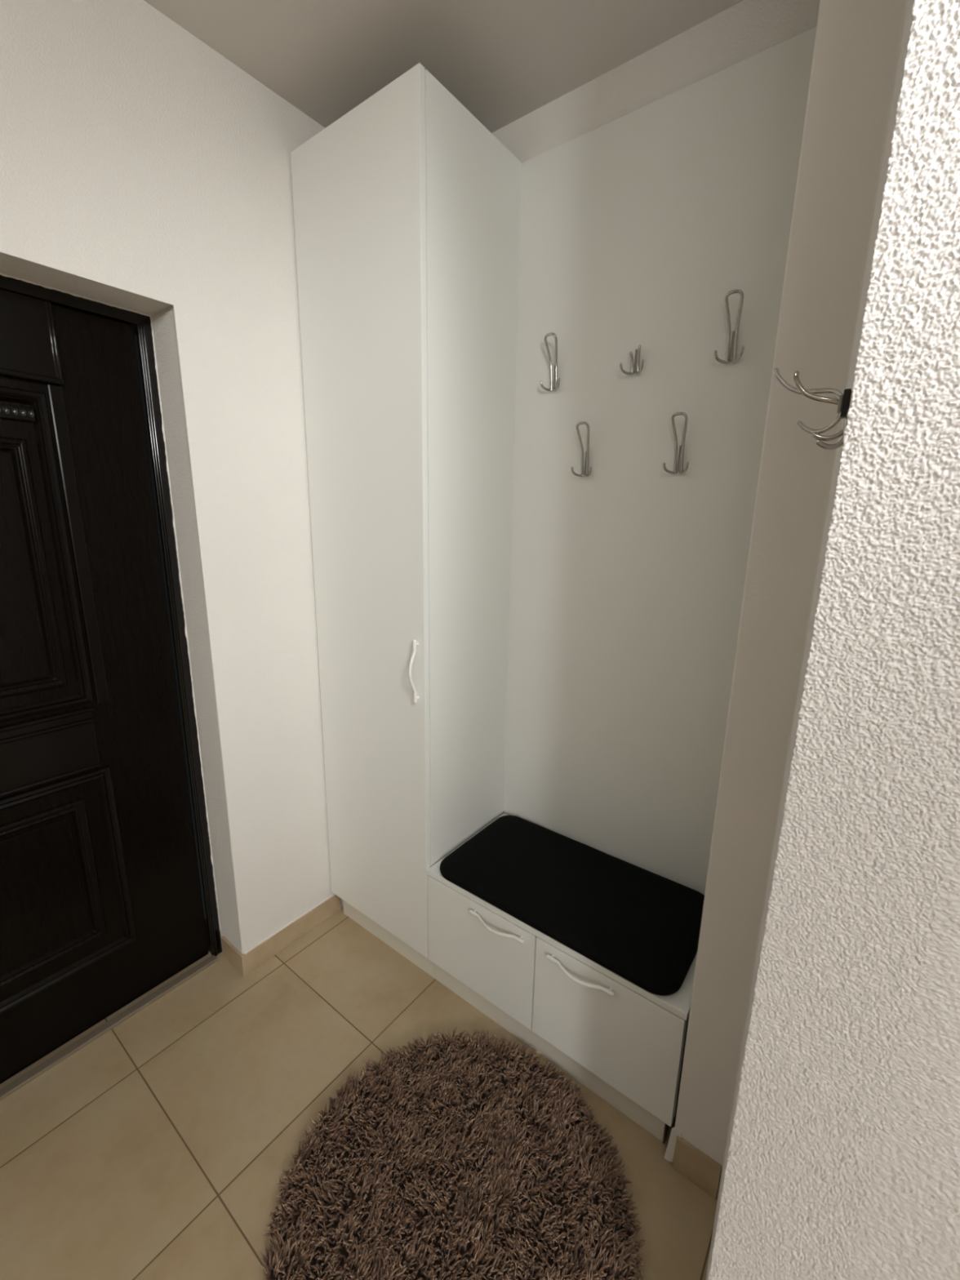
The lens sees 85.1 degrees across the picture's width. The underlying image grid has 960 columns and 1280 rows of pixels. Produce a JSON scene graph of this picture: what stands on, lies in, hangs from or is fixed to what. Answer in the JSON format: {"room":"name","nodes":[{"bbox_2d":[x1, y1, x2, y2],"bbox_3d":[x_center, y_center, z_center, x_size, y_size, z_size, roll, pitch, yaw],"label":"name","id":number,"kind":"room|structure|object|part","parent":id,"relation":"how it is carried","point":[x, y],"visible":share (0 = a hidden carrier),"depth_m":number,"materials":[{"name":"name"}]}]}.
{"room":"entrance hallway","nodes":[
{"label":"entrance hallway","id":0,"kind":"room"},
{"bbox_2d":[0,0,343,954],"bbox_3d":[-1.932,0.110,0.235,0.330,2.604,5.100,11,16,36],"label":"wall","id":1,"kind":"structure","parent":0,"point":[144,171],"depth_m":1.41,"materials":[{"name":"white paint"}]},
{"bbox_2d":[0,955,217,1101],"bbox_3d":[-1.192,1.173,1.446,0.027,0.012,0.920,11,16,36],"label":"trim","id":2,"kind":"structure","parent":1,"relation":"attached to","point":[38,1070],"depth_m":1.53,"materials":[{"name":"brown"}]},
{"bbox_2d":[0,275,222,1084],"bbox_3d":[-1.214,0.193,1.269,0.110,2.005,0.950,11,16,36],"label":"door","id":3,"kind":"structure","parent":1,"relation":"in","point":[108,892],"depth_m":1.40,"materials":[{"name":"black paint"}]},
{"bbox_3d":[-1.172,-0.498,1.085,0.012,0.030,0.387,11,16,36],"label":"bead rail","id":4,"kind":"part","parent":3,"relation":"part of","materials":[{"name":"black paint"}]},
{"bbox_3d":[-1.178,-0.147,1.167,0.010,0.610,0.345,11,16,36],"label":"panel","id":5,"kind":"part","parent":3,"relation":"part of","materials":[{"name":"paint"}]},
{"bbox_3d":[-1.178,-0.172,1.161,0.010,0.780,0.447,11,16,36],"label":"panel moulding","id":6,"kind":"part","parent":3,"relation":"part of","materials":[{"name":"black paint"}]},
{"bbox_3d":[-1.197,0.305,1.252,0.014,0.174,0.482,11,16,36],"label":"rail","id":7,"kind":"part","parent":3,"relation":"part of","materials":[{"name":"black paint"}]},
{"bbox_3d":[-1.191,0.676,1.357,0.010,0.440,0.335,11,16,36],"label":"panel","id":8,"kind":"part","parent":3,"relation":"part of","materials":[{"name":"paint"}]},
{"bbox_3d":[-1.191,0.677,1.357,0.010,0.582,0.475,11,16,36],"label":"panel moulding","id":9,"kind":"part","parent":3,"relation":"part of","materials":[{"name":"black paint"}]},
{"bbox_2d":[221,893,341,976],"bbox_3d":[-0.716,1.037,1.921,0.136,0.078,0.398,11,16,36],"label":"baseboard","id":10,"kind":"structure","parent":1,"relation":"attached to","point":[246,963],"depth_m":1.83,"materials":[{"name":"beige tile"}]},
{"bbox_2d":[0,906,717,1279],"bbox_3d":[-0.098,1.784,-0.843,5.050,0.120,5.300,11,16,36],"label":"floor","id":11,"kind":"structure","parent":0,"point":[160,1148],"depth_m":1.32,"materials":[{"name":"beige tile"}]},
{"bbox_2d":[290,62,522,977],"bbox_3d":[-0.235,-0.146,1.737,0.499,2.481,0.451,11,16,36],"label":"tall cabinet","id":12,"kind":"object","parent":11,"relation":"on","point":[406,207],"visible":0.98,"depth_m":1.50,"materials":[{"name":"white laminate"}]},
{"bbox_3d":[-0.345,-0.165,1.585,0.498,2.381,0.018,11,16,36],"label":"door","id":13,"kind":"part","parent":12,"relation":"part of","materials":[{"name":"white laminate"}]},
{"bbox_3d":[-0.188,0.091,1.485,0.012,0.189,0.038,11,16,36],"label":"handle","id":14,"kind":"part","parent":12,"relation":"part of","materials":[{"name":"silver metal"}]},
{"bbox_3d":[-0.024,-0.325,1.568,0.018,2.048,0.395,11,16,36],"label":"panel","id":15,"kind":"part","parent":12,"relation":"part of","materials":[{"name":"white laminate"}]},
{"bbox_2d":[259,1027,646,1279],"bbox_3d":[-0.053,1.243,1.150,0.805,0.042,0.807,4,13,13],"label":"rug","id":16,"kind":"object","parent":11,"relation":"on","point":[453,1159],"visible":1,"depth_m":1.19,"materials":[{"name":"brown carpet"}]},
{"bbox_2d":[426,813,697,1143],"bbox_3d":[0.259,0.948,1.586,0.788,0.431,0.450,11,16,36],"label":"bench","id":17,"kind":"object","parent":11,"relation":"on","point":[624,1042],"visible":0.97,"depth_m":1.38,"materials":[{"name":"white laminate"}]},
{"bbox_3d":[-0.005,0.912,1.552,0.391,0.309,0.018,11,16,36],"label":"drawer","id":18,"kind":"part","parent":17,"relation":"part of","materials":[{"name":"white laminate"}]},
{"bbox_3d":[0.041,0.802,1.460,0.189,0.012,0.038,11,16,36],"label":"handle","id":19,"kind":"part","parent":17,"relation":"part of","materials":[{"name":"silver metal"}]},
{"bbox_2d":[440,815,704,995],"bbox_3d":[0.264,0.720,1.541,0.734,0.034,0.402,11,16,36],"label":"seat cushion","id":20,"kind":"object","parent":17,"relation":"on","point":[642,926],"visible":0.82,"depth_m":1.47,"materials":[{"name":"black fabric"}]},
{"bbox_3d":[0.245,0.840,1.307,0.189,0.012,0.038,11,16,36],"label":"handle","id":21,"kind":"part","parent":17,"relation":"part of","materials":[{"name":"white metal"}]},
{"bbox_3d":[0.306,0.970,1.321,0.386,0.309,0.018,11,16,36],"label":"drawer","id":22,"kind":"part","parent":17,"relation":"part of","materials":[{"name":"white laminate"}]},
{"bbox_2d":[143,0,743,133],"bbox_3d":[-0.057,-0.870,-1.454,5.050,0.120,5.300,11,16,36],"label":"ceiling","id":23,"kind":"structure","parent":0,"point":[504,61],"depth_m":1.25,"materials":[{"name":"paint"}]},
{"bbox_2d":[491,0,820,815],"bbox_3d":[0.284,-0.195,1.710,1.350,2.604,0.124,11,16,36],"label":"wall","id":24,"kind":"structure","parent":0,"point":[747,28],"depth_m":1.25,"materials":[{"name":"white paint"}]},
{"bbox_2d":[503,26,817,894],"bbox_3d":[0.418,-0.301,1.491,0.800,2.050,0.016,11,16,36],"label":"panel","id":25,"kind":"object","parent":24,"relation":"attached to","point":[628,576],"visible":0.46,"depth_m":1.43,"materials":[{"name":"white laminate"}]},
{"bbox_2d":[539,332,559,391],"bbox_3d":[0.204,-0.797,1.500,0.052,0.145,0.052,-1,13,-9],"label":"coat hook","id":26,"kind":"object","parent":25,"relation":"attached to","point":[556,380],"visible":1,"depth_m":1.51,"materials":[{"name":"grey metal"}]},
{"bbox_3d":[0.221,-0.769,1.530,0.009,0.064,0.007,11,16,36],"label":"mounting plate","id":27,"kind":"part","parent":26,"relation":"part of","materials":[{"name":"grey metal"}]},
{"bbox_2d":[570,422,591,476],"bbox_3d":[0.292,-0.541,1.486,0.052,0.145,0.052,-1,13,-9],"label":"coat hook","id":28,"kind":"object","parent":25,"relation":"attached to","point":[587,473],"visible":1,"depth_m":1.50,"materials":[{"name":"grey metal"}]},
{"bbox_3d":[0.309,-0.513,1.516,0.009,0.064,0.007,11,16,36],"label":"mounting plate","id":29,"kind":"part","parent":28,"relation":"part of","materials":[{"name":"grey metal"}]},
{"bbox_2d":[619,345,644,375],"bbox_3d":[0.405,-0.735,1.372,0.066,0.068,0.038,11,16,36],"label":"coat hook","id":30,"kind":"object","parent":25,"relation":"attached to","point":[637,371],"visible":1,"depth_m":1.38,"materials":[{"name":"grey metal"}]},
{"bbox_3d":[0.414,-0.739,1.384,0.009,0.056,0.007,11,16,36],"label":"mounting plate","id":31,"kind":"part","parent":30,"relation":"part of","materials":[{"name":"grey metal"}]},
{"bbox_2d":[662,412,688,474],"bbox_3d":[0.504,-0.499,1.329,0.052,0.145,0.052,-1,13,-9],"label":"coat hook","id":32,"kind":"object","parent":25,"relation":"attached to","point":[681,454],"visible":1,"depth_m":1.34,"materials":[{"name":"grey metal"}]},
{"bbox_3d":[0.520,-0.472,1.359,0.009,0.064,0.007,11,16,36],"label":"mounting plate","id":33,"kind":"part","parent":32,"relation":"part of","materials":[{"name":"grey metal"}]},
{"bbox_2d":[714,288,744,364],"bbox_3d":[0.586,-0.727,1.215,0.052,0.145,0.052,-1,13,-9],"label":"coat hook","id":34,"kind":"object","parent":25,"relation":"attached to","point":[733,358],"visible":1,"depth_m":1.23,"materials":[{"name":"grey metal"}]},
{"bbox_3d":[0.602,-0.700,1.245,0.009,0.064,0.007,11,16,36],"label":"mounting plate","id":35,"kind":"part","parent":34,"relation":"part of","materials":[{"name":"grey metal"}]},
{"bbox_2d":[671,0,915,1279],"bbox_3d":[0.679,-0.001,0.896,0.404,2.604,0.976,11,16,36],"label":"wall","id":36,"kind":"structure","parent":0,"point":[860,46],"depth_m":0.87,"materials":[{"name":"white paint"}]},
{"bbox_2d":[663,1126,682,1162],"bbox_3d":[0.458,1.196,1.237,0.035,0.111,0.006,11,16,36],"label":"trim","id":37,"kind":"structure","parent":36,"relation":"attached to","point":[669,1153],"depth_m":1.24,"materials":[{"name":"white paint"}]},
{"bbox_2d":[672,1135,721,1199],"bbox_3d":[0.499,1.213,1.204,0.098,0.094,0.008,11,16,36],"label":"baseboard","id":38,"kind":"structure","parent":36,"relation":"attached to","point":[691,1162],"depth_m":1.20,"materials":[{"name":"beige tile"}]},
{"bbox_2d":[773,367,851,449],"bbox_3d":[0.345,-0.246,0.551,0.082,0.093,0.049,11,16,36],"label":"coat hook","id":39,"kind":"object","parent":36,"relation":"attached to","point":[842,402],"visible":0.94,"depth_m":0.54,"materials":[{"name":"silver metal"}]},
{"bbox_3d":[0.348,-0.271,0.554,0.010,0.047,0.078,-8,16,-33],"label":"arm","id":40,"kind":"part","parent":39,"relation":"part of","materials":[{"name":"silver metal"}]},
{"bbox_3d":[0.347,-0.257,0.536,0.054,0.037,0.011,4,13,12],"label":"arm","id":41,"kind":"part","parent":39,"relation":"part of","materials":[{"name":"silver metal"}]},
{"bbox_3d":[0.367,-0.240,0.532,0.004,0.016,0.010,11,16,36],"label":"plate","id":42,"kind":"part","parent":39,"relation":"part of","materials":[{"name":"grey metal"}]},
{"bbox_2d":[707,0,959,1279],"bbox_3d":[1.884,0.225,-0.007,3.159,2.604,0.982,11,16,36],"label":"wall","id":43,"kind":"structure","parent":0,"point":[843,1157],"depth_m":0.52,"materials":[{"name":"white paint"}]}
]}

